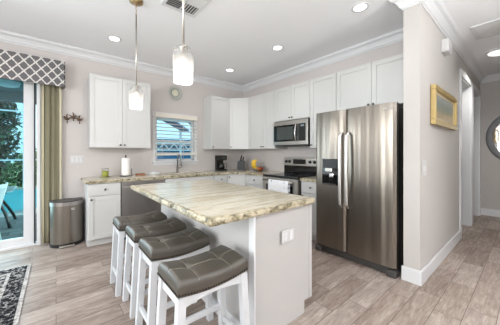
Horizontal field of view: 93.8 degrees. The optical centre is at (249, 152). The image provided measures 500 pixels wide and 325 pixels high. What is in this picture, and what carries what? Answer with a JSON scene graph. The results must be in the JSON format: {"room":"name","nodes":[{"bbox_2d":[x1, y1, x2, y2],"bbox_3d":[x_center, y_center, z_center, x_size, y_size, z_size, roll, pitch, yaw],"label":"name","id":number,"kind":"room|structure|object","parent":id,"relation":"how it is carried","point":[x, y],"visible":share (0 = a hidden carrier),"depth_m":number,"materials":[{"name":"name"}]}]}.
{"room":"kitchen","nodes":[
{"label":"kitchen","id":0,"kind":"room"},
{"bbox_2d":[0,41,242,233],"bbox_3d":[-1.563,-0.145,4.549,10.600,2.870,0.120,0,0,-40],"label":"wall","id":1,"kind":"structure","parent":0,"point":[77,70],"depth_m":3.84,"materials":[{"name":"paint"}]},
{"bbox_2d":[0,82,39,251],"bbox_3d":[-3.756,0.060,2.712,1.980,2.460,0.150,0,0,-40],"label":"door","id":2,"kind":"structure","parent":1,"relation":"in","point":[29,239],"depth_m":3.27,"materials":[{"name":"white paint"}]},
{"bbox_2d":[0,49,64,88],"bbox_3d":[-3.667,-1.127,2.621,2.500,0.365,0.161,0,0,-40],"label":"window valance","id":3,"kind":"object","parent":1,"relation":"attached to","point":[17,66],"visible":1,"depth_m":3.13,"materials":[{"name":"grey fabric"}]},
{"bbox_2d":[41,84,61,243],"bbox_3d":[-3.639,0.110,2.651,2.380,2.320,0.035,0,0,-40],"label":"curtain","id":4,"kind":"object","parent":3,"relation":"hanging from","point":[51,96],"visible":0.77,"depth_m":3.31,"materials":[{"name":"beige fabric"}]},
{"bbox_2d":[64,112,83,123],"bbox_3d":[-2.666,-0.530,3.530,0.255,0.172,0.040,0,0,-40],"label":"bird sculpture","id":5,"kind":"object","parent":1,"relation":"attached to","point":[73,117],"visible":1,"depth_m":3.52,"materials":[{"name":"brown metal"}]},
{"bbox_2d":[69,156,82,163],"bbox_3d":[-2.645,0.105,3.566,0.170,0.120,0.011,0,0,-40],"label":"light switch","id":6,"kind":"object","parent":1,"relation":"attached to","point":[72,159],"visible":1,"depth_m":3.56,"materials":[{"name":"white plastic"}]},
{"bbox_2d":[87,73,149,148],"bbox_3d":[-2.098,-0.620,3.784,0.850,1.080,0.367,0,0,-40],"label":"upper cabinet","id":7,"kind":"object","parent":1,"relation":"attached to","point":[111,122],"visible":1,"depth_m":3.63,"materials":[{"name":"white paint"}]},
{"bbox_2d":[152,111,197,164],"bbox_3d":[-1.460,-0.270,4.589,0.910,0.990,0.150,0,0,-40],"label":"window","id":8,"kind":"structure","parent":1,"relation":"in","point":[155,161],"depth_m":4.53,"materials":[{"name":"white paint"}]},
{"bbox_2d":[155,112,196,165],"bbox_3d":[-1.408,-0.247,4.534,0.840,0.995,0.068,0,0,-40],"label":"window blind","id":9,"kind":"object","parent":8,"relation":"attached to","point":[157,114],"visible":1,"depth_m":4.51,"materials":[{"name":"white plastic"}]},
{"bbox_2d":[169,86,181,99],"bbox_3d":[-1.449,-1.165,4.545,0.267,0.267,0.030,0,0,-40],"label":"decorative plate","id":10,"kind":"object","parent":1,"relation":"attached to","point":[175,92],"visible":1,"depth_m":4.54,"materials":[{"name":"grey ceramic"}]},
{"bbox_2d":[203,95,229,148],"bbox_3d":[-0.695,-0.620,4.947,0.455,1.080,0.367,0,0,-40],"label":"upper cabinet","id":11,"kind":"object","parent":1,"relation":"attached to","point":[216,109],"visible":1,"depth_m":4.83,"materials":[{"name":"white paint"}]},
{"bbox_2d":[228,98,252,149],"bbox_3d":[-0.203,-0.620,5.177,0.636,1.080,0.642,0,0,-40],"label":"upper cabinet","id":12,"kind":"object","parent":1,"relation":"attached to","point":[238,107],"visible":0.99,"depth_m":4.94,"materials":[{"name":"white paint"}]},
{"bbox_2d":[0,0,499,85],"bbox_3d":[1.002,-1.630,1.454,10.600,0.100,8.160,0,0,-40],"label":"ceiling","id":13,"kind":"structure","parent":0,"point":[240,36],"depth_m":2.94,"materials":[{"name":"paint"}]},
{"bbox_2d":[107,35,121,41],"bbox_3d":[-1.871,-1.577,3.229,0.176,0.005,0.176,0,0,-40],"label":"recessed light","id":14,"kind":"object","parent":13,"relation":"in","point":[110,37],"visible":1,"depth_m":3.22,"materials":[{"name":"white paint"}]},
{"bbox_2d":[129,0,142,109],"bbox_3d":[-1.179,-1.020,2.425,0.133,1.119,0.133,0,0,-40],"label":"pendant lamp","id":15,"kind":"object","parent":13,"relation":"hanging from","point":[135,99],"visible":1,"depth_m":2.41,"materials":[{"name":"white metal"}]},
{"bbox_2d":[173,0,193,84],"bbox_3d":[-0.436,-1.020,1.529,0.133,1.119,0.133,0,0,-40],"label":"pendant lamp","id":16,"kind":"object","parent":13,"relation":"hanging from","point":[183,66],"visible":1,"depth_m":1.49,"materials":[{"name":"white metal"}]},
{"bbox_2d":[161,0,211,17],"bbox_3d":[-0.670,-1.571,2.442,0.385,0.016,0.395,0,0,-40],"label":"ceiling vent","id":17,"kind":"object","parent":13,"relation":"in","point":[192,8],"visible":0.96,"depth_m":2.49,"materials":[{"name":"white metal"}]},
{"bbox_2d":[272,45,282,50],"bbox_3d":[0.413,-1.577,3.512,0.176,0.005,0.176,0,0,-40],"label":"recessed light","id":18,"kind":"object","parent":13,"relation":"in","point":[276,47],"visible":1,"depth_m":3.49,"materials":[{"name":"white paint"}]},
{"bbox_2d":[351,2,368,12],"bbox_3d":[1.196,-1.577,2.537,0.176,0.005,0.176,0,0,-40],"label":"recessed light","id":19,"kind":"object","parent":13,"relation":"in","point":[362,6],"visible":1,"depth_m":2.53,"materials":[{"name":"white paint"}]},
{"bbox_2d":[470,18,499,39],"bbox_3d":[3.151,-1.572,2.858,0.500,0.014,0.617,0,0,-40],"label":"ceiling vent","id":20,"kind":"object","parent":13,"relation":"in","point":[491,28],"visible":1,"depth_m":2.97,"materials":[{"name":"white metal"}]},
{"bbox_2d":[485,47,499,56],"bbox_3d":[3.831,-1.546,3.605,0.300,0.065,0.300,0,0,-40],"label":"flush ceiling light","id":21,"kind":"object","parent":13,"relation":"attached to","point":[494,52],"visible":1,"depth_m":3.59,"materials":[{"name":"white glass"}]},
{"bbox_2d":[487,50,499,56],"bbox_3d":[3.831,-1.534,3.605,0.250,0.040,0.250,0,0,-40],"label":"diffuser","id":22,"kind":"object","parent":21,"relation":"attached to","point":[493,53],"depth_m":3.60,"materials":[{"name":"white glass"}]},
{"bbox_2d":[0,215,499,324],"bbox_3d":[1.002,1.340,1.454,10.600,0.100,8.160,0,0,-40],"label":"floor","id":23,"kind":"structure","parent":0,"point":[71,285],"depth_m":2.19,"materials":[{"name":"brown wood"}]},
{"bbox_2d":[0,264,30,324],"bbox_3d":[-2.394,1.285,1.211,1.700,0.008,2.500,0,0,-40],"label":"area rug","id":24,"kind":"object","parent":23,"relation":"on","point":[13,281],"visible":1,"depth_m":2.15,"materials":[{"name":"black fabric"}]},
{"bbox_2d":[49,197,83,248],"bbox_3d":[-2.580,0.978,3.300,0.390,0.625,0.315,0,0,-40],"label":"trash can","id":25,"kind":"object","parent":23,"relation":"on","point":[66,215],"visible":1,"depth_m":3.21,"materials":[{"name":"silver metal"}]},
{"bbox_2d":[84,182,120,246],"bbox_3d":[-2.215,0.854,3.498,0.395,0.873,0.658,0,0,-40],"label":"base cabinet","id":26,"kind":"object","parent":23,"relation":"on","point":[102,201],"visible":0.94,"depth_m":3.27,"materials":[{"name":"white paint"}]},
{"bbox_2d":[110,210,166,296],"bbox_3d":[-1.109,0.957,2.367,0.490,0.666,0.312,0,0,-40],"label":"bar stool","id":27,"kind":"object","parent":23,"relation":"on","point":[120,223],"visible":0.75,"depth_m":2.26,"materials":[{"name":"white paint"}]},
{"bbox_2d":[113,210,166,230],"bbox_3d":[-1.109,0.677,2.367,0.440,0.106,0.290,0,0,-40],"label":"seat cushion","id":28,"kind":"object","parent":27,"relation":"on","point":[120,223],"depth_m":2.30,"materials":[{"name":"grey leather"}]},
{"bbox_2d":[121,179,163,238],"bbox_3d":[-1.817,0.854,3.825,0.627,0.872,0.650,0,0,-40],"label":"dishwasher","id":29,"kind":"object","parent":23,"relation":"on","point":[133,202],"visible":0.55,"depth_m":3.52,"materials":[{"name":"silver metal"}]},
{"bbox_2d":[122,217,186,318],"bbox_3d":[-0.836,0.957,2.093,0.490,0.666,0.312,0,0,-40],"label":"bar stool","id":30,"kind":"object","parent":23,"relation":"on","point":[134,233],"visible":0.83,"depth_m":1.99,"materials":[{"name":"white paint"}]},
{"bbox_2d":[126,217,186,242],"bbox_3d":[-0.836,0.677,2.093,0.440,0.106,0.290,0,0,-40],"label":"seat cushion","id":31,"kind":"object","parent":30,"relation":"on","point":[134,233],"depth_m":2.02,"materials":[{"name":"grey leather"}]},
{"bbox_2d":[135,227,213,324],"bbox_3d":[-0.571,0.957,1.780,0.490,0.666,0.312,0,0,-40],"label":"bar stool","id":32,"kind":"object","parent":23,"relation":"on","point":[192,241],"visible":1,"depth_m":1.70,"materials":[{"name":"white paint"}]},
{"bbox_2d":[139,227,209,260],"bbox_3d":[-0.571,0.677,1.780,0.440,0.106,0.290,0,0,-40],"label":"seat cushion","id":33,"kind":"object","parent":32,"relation":"on","point":[190,241],"depth_m":1.70,"materials":[{"name":"grey leather"}]},
{"bbox_2d":[165,176,212,182],"bbox_3d":[-1.222,0.858,4.322,0.915,0.863,0.658,0,0,-40],"label":"base cabinet","id":34,"kind":"object","parent":23,"relation":"on","point":[202,177],"visible":0.04,"depth_m":4.07,"materials":[{"name":"white paint"}]},
{"bbox_2d":[156,245,249,324],"bbox_3d":[-0.275,0.957,1.389,0.490,0.666,0.312,0,0,-40],"label":"bar stool","id":35,"kind":"object","parent":23,"relation":"on","point":[185,281],"visible":1,"depth_m":1.34,"materials":[{"name":"grey leather"}]},
{"bbox_2d":[158,245,247,297],"bbox_3d":[-0.275,0.677,1.389,0.440,0.106,0.290,0,0,-40],"label":"seat cushion","id":36,"kind":"object","parent":35,"relation":"on","point":[194,276],"depth_m":1.31,"materials":[{"name":"grey leather"}]},
{"bbox_2d":[211,174,227,182],"bbox_3d":[-0.745,0.854,4.717,0.315,0.873,0.658,0,0,-40],"label":"base cabinet","id":37,"kind":"object","parent":23,"relation":"on","point":[222,178],"visible":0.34,"depth_m":4.49,"materials":[{"name":"white paint"}]},
{"bbox_2d":[161,204,311,324],"bbox_3d":[-0.281,0.854,2.419,0.679,0.873,1.784,0,0,-40],"label":"kitchen island","id":38,"kind":"object","parent":23,"relation":"on","point":[279,275],"visible":0.38,"depth_m":1.72,"materials":[{"name":"paint"}]},
{"bbox_2d":[130,179,314,226],"bbox_3d":[-0.417,0.393,2.320,1.014,0.044,1.824,0,0,-40],"label":"island countertop","id":39,"kind":"structure","parent":38,"relation":"on","point":[211,203],"depth_m":1.87,"materials":[{"name":"stone"}]},
{"bbox_2d":[282,228,293,243],"bbox_3d":[0.282,0.610,1.728,0.130,0.090,0.009,0,0,-40],"label":"wall outlet","id":40,"kind":"object","parent":38,"relation":"attached to","point":[287,235],"visible":1,"depth_m":1.72,"materials":[{"name":"white plastic"}]},
{"bbox_2d":[227,174,245,185],"bbox_3d":[-0.226,0.854,5.018,0.875,0.873,0.858,0,0,-40],"label":"base cabinet","id":41,"kind":"object","parent":23,"relation":"on","point":[239,179],"visible":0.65,"depth_m":4.59,"materials":[{"name":"white paint"}]},
{"bbox_2d":[81,169,283,183],"bbox_3d":[-0.927,0.396,4.067,3.171,0.040,1.429,0,0,-40],"label":"countertop","id":42,"kind":"structure","parent":41,"relation":"on","point":[86,180],"depth_m":3.96,"materials":[{"name":"beige stone"}]},
{"bbox_2d":[100,168,110,177],"bbox_3d":[-2.252,0.307,3.641,0.156,0.137,0.156,0,0,-40],"label":"candle jar","id":43,"kind":"object","parent":42,"relation":"on","point":[105,174],"visible":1,"depth_m":3.60,"materials":[{"name":"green glass"}]},
{"bbox_2d":[176,155,182,172],"bbox_3d":[-1.315,0.203,4.449,0.131,0.346,0.196,0,0,-40],"label":"kitchen faucet","id":44,"kind":"object","parent":42,"relation":"on","point":[177,166],"visible":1,"depth_m":4.46,"materials":[{"name":"silver metal"}]},
{"bbox_2d":[215,155,226,170],"bbox_3d":[-0.620,0.213,5.039,0.177,0.325,0.230,0,0,-40],"label":"coffee maker","id":45,"kind":"object","parent":42,"relation":"on","point":[219,165],"visible":1,"depth_m":4.98,"materials":[{"name":"black plastic"}]},
{"bbox_2d":[237,155,244,169],"bbox_3d":[-0.198,0.214,5.203,0.166,0.323,0.110,0,0,5],"label":"knife block","id":46,"kind":"object","parent":42,"relation":"on","point":[240,164],"visible":1,"depth_m":5.15,"materials":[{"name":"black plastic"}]},
{"bbox_3d":[-2.010,0.205,3.790,0.173,0.343,0.170,0,0,-40],"label":"paper towel holder","id":47,"kind":"object","parent":42,"relation":"on","visible":0},
{"bbox_2d":[121,158,129,175],"bbox_3d":[-2.011,0.221,3.789,0.127,0.276,0.127,0,0,-40],"label":"paper towel roll","id":48,"kind":"object","parent":47,"relation":"on","point":[125,162],"visible":0.94,"depth_m":3.74,"materials":[{"name":"white paper"}]},
{"bbox_2d":[245,175,262,188],"bbox_3d":[0.314,0.854,4.544,0.648,0.873,0.565,0,0,-40],"label":"base cabinet","id":49,"kind":"object","parent":23,"relation":"on","point":[251,180],"visible":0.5,"depth_m":4.36,"materials":[{"name":"white paint"}]},
{"bbox_2d":[262,157,315,194],"bbox_3d":[0.703,0.677,3.987,0.748,1.185,0.762,0,0,-40],"label":"range","id":50,"kind":"object","parent":23,"relation":"on","point":[295,169],"visible":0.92,"depth_m":3.99,"materials":[{"name":"silver glass"}]},
{"bbox_2d":[268,179,289,193],"bbox_3d":[0.453,0.647,3.721,0.054,0.426,0.430,0,0,-40],"label":"dish towel","id":51,"kind":"object","parent":50,"relation":"hanging from","point":[274,185],"visible":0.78,"depth_m":3.68,"materials":[{"name":"white fabric"}]},
{"bbox_2d":[271,173,315,178],"bbox_3d":[0.694,0.383,3.980,0.590,0.025,0.762,0,0,-40],"label":"cooktop","id":52,"kind":"object","parent":50,"relation":"in","point":[274,175],"depth_m":3.85,"materials":[{"name":"black glass"}]},
{"bbox_2d":[301,181,315,240],"bbox_3d":[1.110,0.854,3.583,0.648,0.873,0.360,0,0,-40],"label":"base cabinet","id":53,"kind":"object","parent":23,"relation":"on","point":[308,189],"visible":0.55,"depth_m":3.39,"materials":[{"name":"white paint"}]},
{"bbox_2d":[300,176,315,181],"bbox_3d":[1.115,0.396,3.589,0.636,0.040,0.366,0,0,-40],"label":"countertop","id":54,"kind":"structure","parent":53,"relation":"on","point":[309,179],"depth_m":3.45,"materials":[{"name":"beige stone"}]},
{"bbox_2d":[315,102,402,278],"bbox_3d":[1.453,0.383,2.983,0.855,1.815,0.963,0,0,-40],"label":"refrigerator","id":55,"kind":"object","parent":23,"relation":"on","point":[359,150],"visible":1,"depth_m":2.65,"materials":[{"name":"silver metal"}]},
{"bbox_2d":[243,41,402,171],"bbox_3d":[1.025,-0.145,4.279,0.100,2.870,3.600,0,0,-40],"label":"wall","id":56,"kind":"structure","parent":0,"point":[273,159],"depth_m":4.37,"materials":[{"name":"paint"}]},
{"bbox_2d":[248,90,287,148],"bbox_3d":[0.337,-0.620,4.712,0.397,1.080,0.775,0,0,-40],"label":"upper cabinet","id":57,"kind":"object","parent":56,"relation":"attached to","point":[261,108],"visible":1,"depth_m":4.59,"materials":[{"name":"white paint"}]},
{"bbox_2d":[275,80,309,121],"bbox_3d":[0.832,-0.865,4.115,0.397,0.590,0.770,0,0,-40],"label":"upper cabinet","id":58,"kind":"object","parent":56,"relation":"attached to","point":[292,102],"visible":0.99,"depth_m":3.97,"materials":[{"name":"white paint"}]},
{"bbox_2d":[273,118,309,146],"bbox_3d":[0.798,-0.340,4.107,0.447,0.450,0.765,0,0,-40],"label":"microwave oven","id":59,"kind":"object","parent":58,"relation":"attached to","point":[290,133],"visible":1,"depth_m":3.96,"materials":[{"name":"silver metal"}]},
{"bbox_2d":[310,73,335,147],"bbox_3d":[1.222,-0.620,3.644,0.397,1.080,0.450,0,0,-40],"label":"upper cabinet","id":60,"kind":"object","parent":56,"relation":"attached to","point":[322,89],"visible":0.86,"depth_m":3.57,"materials":[{"name":"white paint"}]},
{"bbox_2d":[336,53,402,109],"bbox_3d":[1.669,-0.870,3.104,0.397,0.580,0.945,0,0,-40],"label":"upper cabinet","id":61,"kind":"object","parent":56,"relation":"attached to","point":[380,81],"visible":0.66,"depth_m":3.00,"materials":[{"name":"white paint"}]},
{"bbox_2d":[403,3,479,270],"bbox_3d":[3.206,-0.145,3.658,4.135,2.870,0.140,0,0,-40],"label":"wall","id":62,"kind":"structure","parent":0,"point":[430,201],"depth_m":2.41,"materials":[{"name":"paint"}]},
{"bbox_2d":[0,0,499,91],"bbox_3d":[-0.095,-1.521,3.768,11.459,0.118,3.712,0,0,-8],"label":"trim","id":63,"kind":"structure","parent":62,"relation":"attached to","point":[435,9],"depth_m":3.51,"materials":[{"name":"white paint"}]},
{"bbox_2d":[401,265,421,286],"bbox_3d":[1.609,1.220,2.330,0.018,0.140,0.170,0,0,-40],"label":"baseboard","id":64,"kind":"structure","parent":62,"relation":"attached to","point":[408,274],"depth_m":2.32,"materials":[{"name":"white paint"}]},
{"bbox_2d":[422,160,426,175],"bbox_3d":[1.767,0.152,2.365,0.120,0.155,0.012,0,0,-40],"label":"light switch","id":65,"kind":"object","parent":62,"relation":"attached to","point":[424,166],"visible":1,"depth_m":2.34,"materials":[{"name":"white plastic"}]},
{"bbox_2d":[431,84,456,129],"bbox_3d":[2.380,-0.522,2.848,1.120,0.425,0.047,0,0,-40],"label":"framed picture","id":66,"kind":"object","parent":62,"relation":"attached to","point":[443,104],"visible":1,"depth_m":2.77,"materials":[{"name":"gold metal"}]},
{"bbox_2d":[437,95,452,123],"bbox_3d":[2.377,-0.522,2.852,0.916,0.261,0.002,0,0,-40],"label":"artwork","id":67,"kind":"object","parent":66,"relation":"attached to","point":[444,105],"depth_m":2.84},
{"bbox_2d":[441,38,451,55],"bbox_3d":[2.398,-1.290,2.850,0.190,0.150,0.071,0,0,-40],"label":"door chime","id":68,"kind":"object","parent":62,"relation":"attached to","point":[446,44],"visible":1,"depth_m":2.80,"materials":[{"name":"white plastic"}]},
{"bbox_2d":[421,218,472,284],"bbox_3d":[2.833,1.220,3.246,3.035,0.140,0.018,0,0,-40],"label":"baseboard","id":69,"kind":"structure","parent":62,"relation":"attached to","point":[430,267],"depth_m":2.70,"materials":[{"name":"white paint"}]},
{"bbox_2d":[459,68,471,238],"bbox_3d":[3.507,0.013,3.901,1.070,2.555,0.170,0,0,-40],"label":"door frame","id":70,"kind":"structure","parent":62,"relation":"attached to","point":[465,91],"depth_m":4.13,"materials":[{"name":"white paint"}]},
{"bbox_2d":[472,83,480,223],"bbox_3d":[4.346,0.013,4.597,1.010,2.555,0.170,0,0,-40],"label":"trim","id":71,"kind":"structure","parent":62,"relation":"attached to","point":[476,94],"depth_m":4.82,"materials":[{"name":"white paint"}]},
{"bbox_2d":[480,80,499,209],"bbox_3d":[4.145,-0.145,5.866,0.130,2.870,5.140,0,0,-40],"label":"wall","id":72,"kind":"structure","parent":0,"point":[490,91],"depth_m":4.82,"materials":[{"name":"paint"}]},
{"bbox_2d":[481,208,499,216],"bbox_3d":[5.250,1.220,4.418,0.018,0.140,1.300,0,0,-40],"label":"baseboard","id":73,"kind":"structure","parent":72,"relation":"attached to","point":[484,211],"depth_m":4.79,"materials":[{"name":"white paint"}]},
{"bbox_2d":[486,116,499,158],"bbox_3d":[5.249,-0.310,4.404,0.034,1.150,1.150,0,0,-40],"label":"round mirror","id":74,"kind":"object","parent":72,"relation":"attached to","point":[493,132],"visible":1,"depth_m":4.74,"materials":[{"name":"silver metal"}]},
{"bbox_2d":[493,124,499,150],"bbox_3d":[5.256,-0.310,4.410,0.008,0.950,0.950,0,0,-40],"label":"mirror glass","id":75,"kind":"object","parent":74,"relation":"attached to","point":[496,127],"depth_m":4.73,"materials":[{"name":"silver mirror"}]},
{"label":"outside","id":76,"kind":"structure","parent":0,"visible":0},
{"bbox_2d":[4,163,36,187],"bbox_3d":[-18.381,1.420,22.171,60.000,0.140,32.400,0,0,-40],"label":"lawn","id":77,"kind":"structure","parent":76,"point":[12,163],"depth_m":12.89,"materials":[{"name":"green plant"}]},
{"bbox_2d":[0,101,22,183],"bbox_3d":[-10.484,-0.849,9.738,1.676,4.403,1.400,0,0,-26],"label":"conifer","id":78,"kind":"object","parent":77,"relation":"on","point":[6,149],"visible":0.67,"depth_m":9.81,"materials":[{"name":"green plant"}]},
{"bbox_2d":[0,164,36,186],"bbox_3d":[-9.214,0.914,9.474,1.743,1.062,0.803,0,0,-40],"label":"shrub","id":79,"kind":"object","parent":77,"relation":"on","point":[19,178],"visible":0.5,"depth_m":9.27,"materials":[{"name":"green plant"}]},
{"bbox_2d":[17,149,36,172],"bbox_3d":[-10.339,0.515,11.347,1.736,1.676,1.156,0,0,-40],"label":"shrub","id":80,"kind":"object","parent":77,"relation":"on","point":[36,149],"visible":0.05,"depth_m":11.03,"materials":[{"name":"green plant"}]},
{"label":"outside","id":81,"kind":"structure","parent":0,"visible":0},
{"bbox_2d":[0,78,36,104],"bbox_3d":[-4.805,-1.235,3.524,4.100,0.330,2.440,0,0,-40],"label":"ceiling","id":82,"kind":"structure","parent":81,"point":[16,95],"depth_m":4.82,"materials":[{"name":"paint"}]},
{"bbox_2d":[0,79,20,87],"bbox_3d":[-4.338,-1.234,4.198,0.320,0.091,0.320,0,0,-40],"label":"ceiling light","id":83,"kind":"object","parent":82,"relation":"attached to","point":[3,82],"visible":1,"depth_m":4.13,"materials":[{"name":"glass"}]},
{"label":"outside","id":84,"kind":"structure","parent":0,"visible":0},
{"bbox_2d":[0,213,36,240],"bbox_3d":[-4.074,1.390,4.130,17.000,0.120,2.440,0,0,-40],"label":"floor","id":85,"kind":"structure","parent":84,"point":[17,230],"depth_m":4.12,"materials":[{"name":"grey concrete"}]},
{"bbox_2d":[0,182,7,239],"bbox_3d":[-4.063,0.889,3.328,0.735,0.889,0.534,0,0,2],"label":"patio chair","id":86,"kind":"object","parent":85,"relation":"on","point":[3,187],"visible":0.95,"depth_m":3.54,"materials":[{"name":"white plastic"}]},
{"bbox_2d":[1,186,17,227],"bbox_3d":[-4.791,1.008,4.212,0.800,0.666,0.900,0,0,-40],"label":"patio chair","id":87,"kind":"object","parent":85,"relation":"on","point":[9,188],"visible":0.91,"depth_m":4.33,"materials":[{"name":"black metal"}]},
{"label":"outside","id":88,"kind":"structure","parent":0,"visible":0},
{"bbox_2d":[0,186,36,216],"bbox_3d":[-6.640,1.390,7.225,17.000,0.120,5.600,0,0,-40],"label":"pool deck","id":89,"kind":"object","parent":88,"point":[18,212],"depth_m":5.23,"materials":[{"name":"grey concrete"}]},
{"bbox_2d":[0,103,36,187],"bbox_3d":[-9.871,-0.815,7.989,7.060,4.290,0.060,0,0,-40],"label":"cage","id":90,"kind":"object","parent":89,"relation":"on","point":[23,103],"visible":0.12,"depth_m":8.95,"materials":[{"name":"white metal"}]},
{"bbox_2d":[157,139,190,158],"bbox_3d":[-3.483,0.345,11.408,6.840,2.010,0.110,0,0,-40],"label":"fence","id":91,"kind":"object","parent":89,"relation":"on","point":[168,145],"visible":0.22,"depth_m":11.19,"materials":[{"name":"white metal"}]},
{"bbox_2d":[160,119,190,158],"bbox_3d":[-1.774,0.130,9.601,2.684,2.400,5.551,0,0,-8],"label":"pergola","id":92,"kind":"object","parent":89,"relation":"on","point":[168,122],"visible":0.1,"depth_m":9.51,"materials":[{"name":"white wood"}]},
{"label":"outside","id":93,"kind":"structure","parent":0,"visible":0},
{"bbox_2d":[0,188,36,211],"bbox_3d":[-8.467,1.510,5.905,6.500,0.260,4.700,0,0,-40],"label":"pool water","id":94,"kind":"structure","parent":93,"point":[15,199],"depth_m":6.79,"materials":[{"name":"teal liquid"}]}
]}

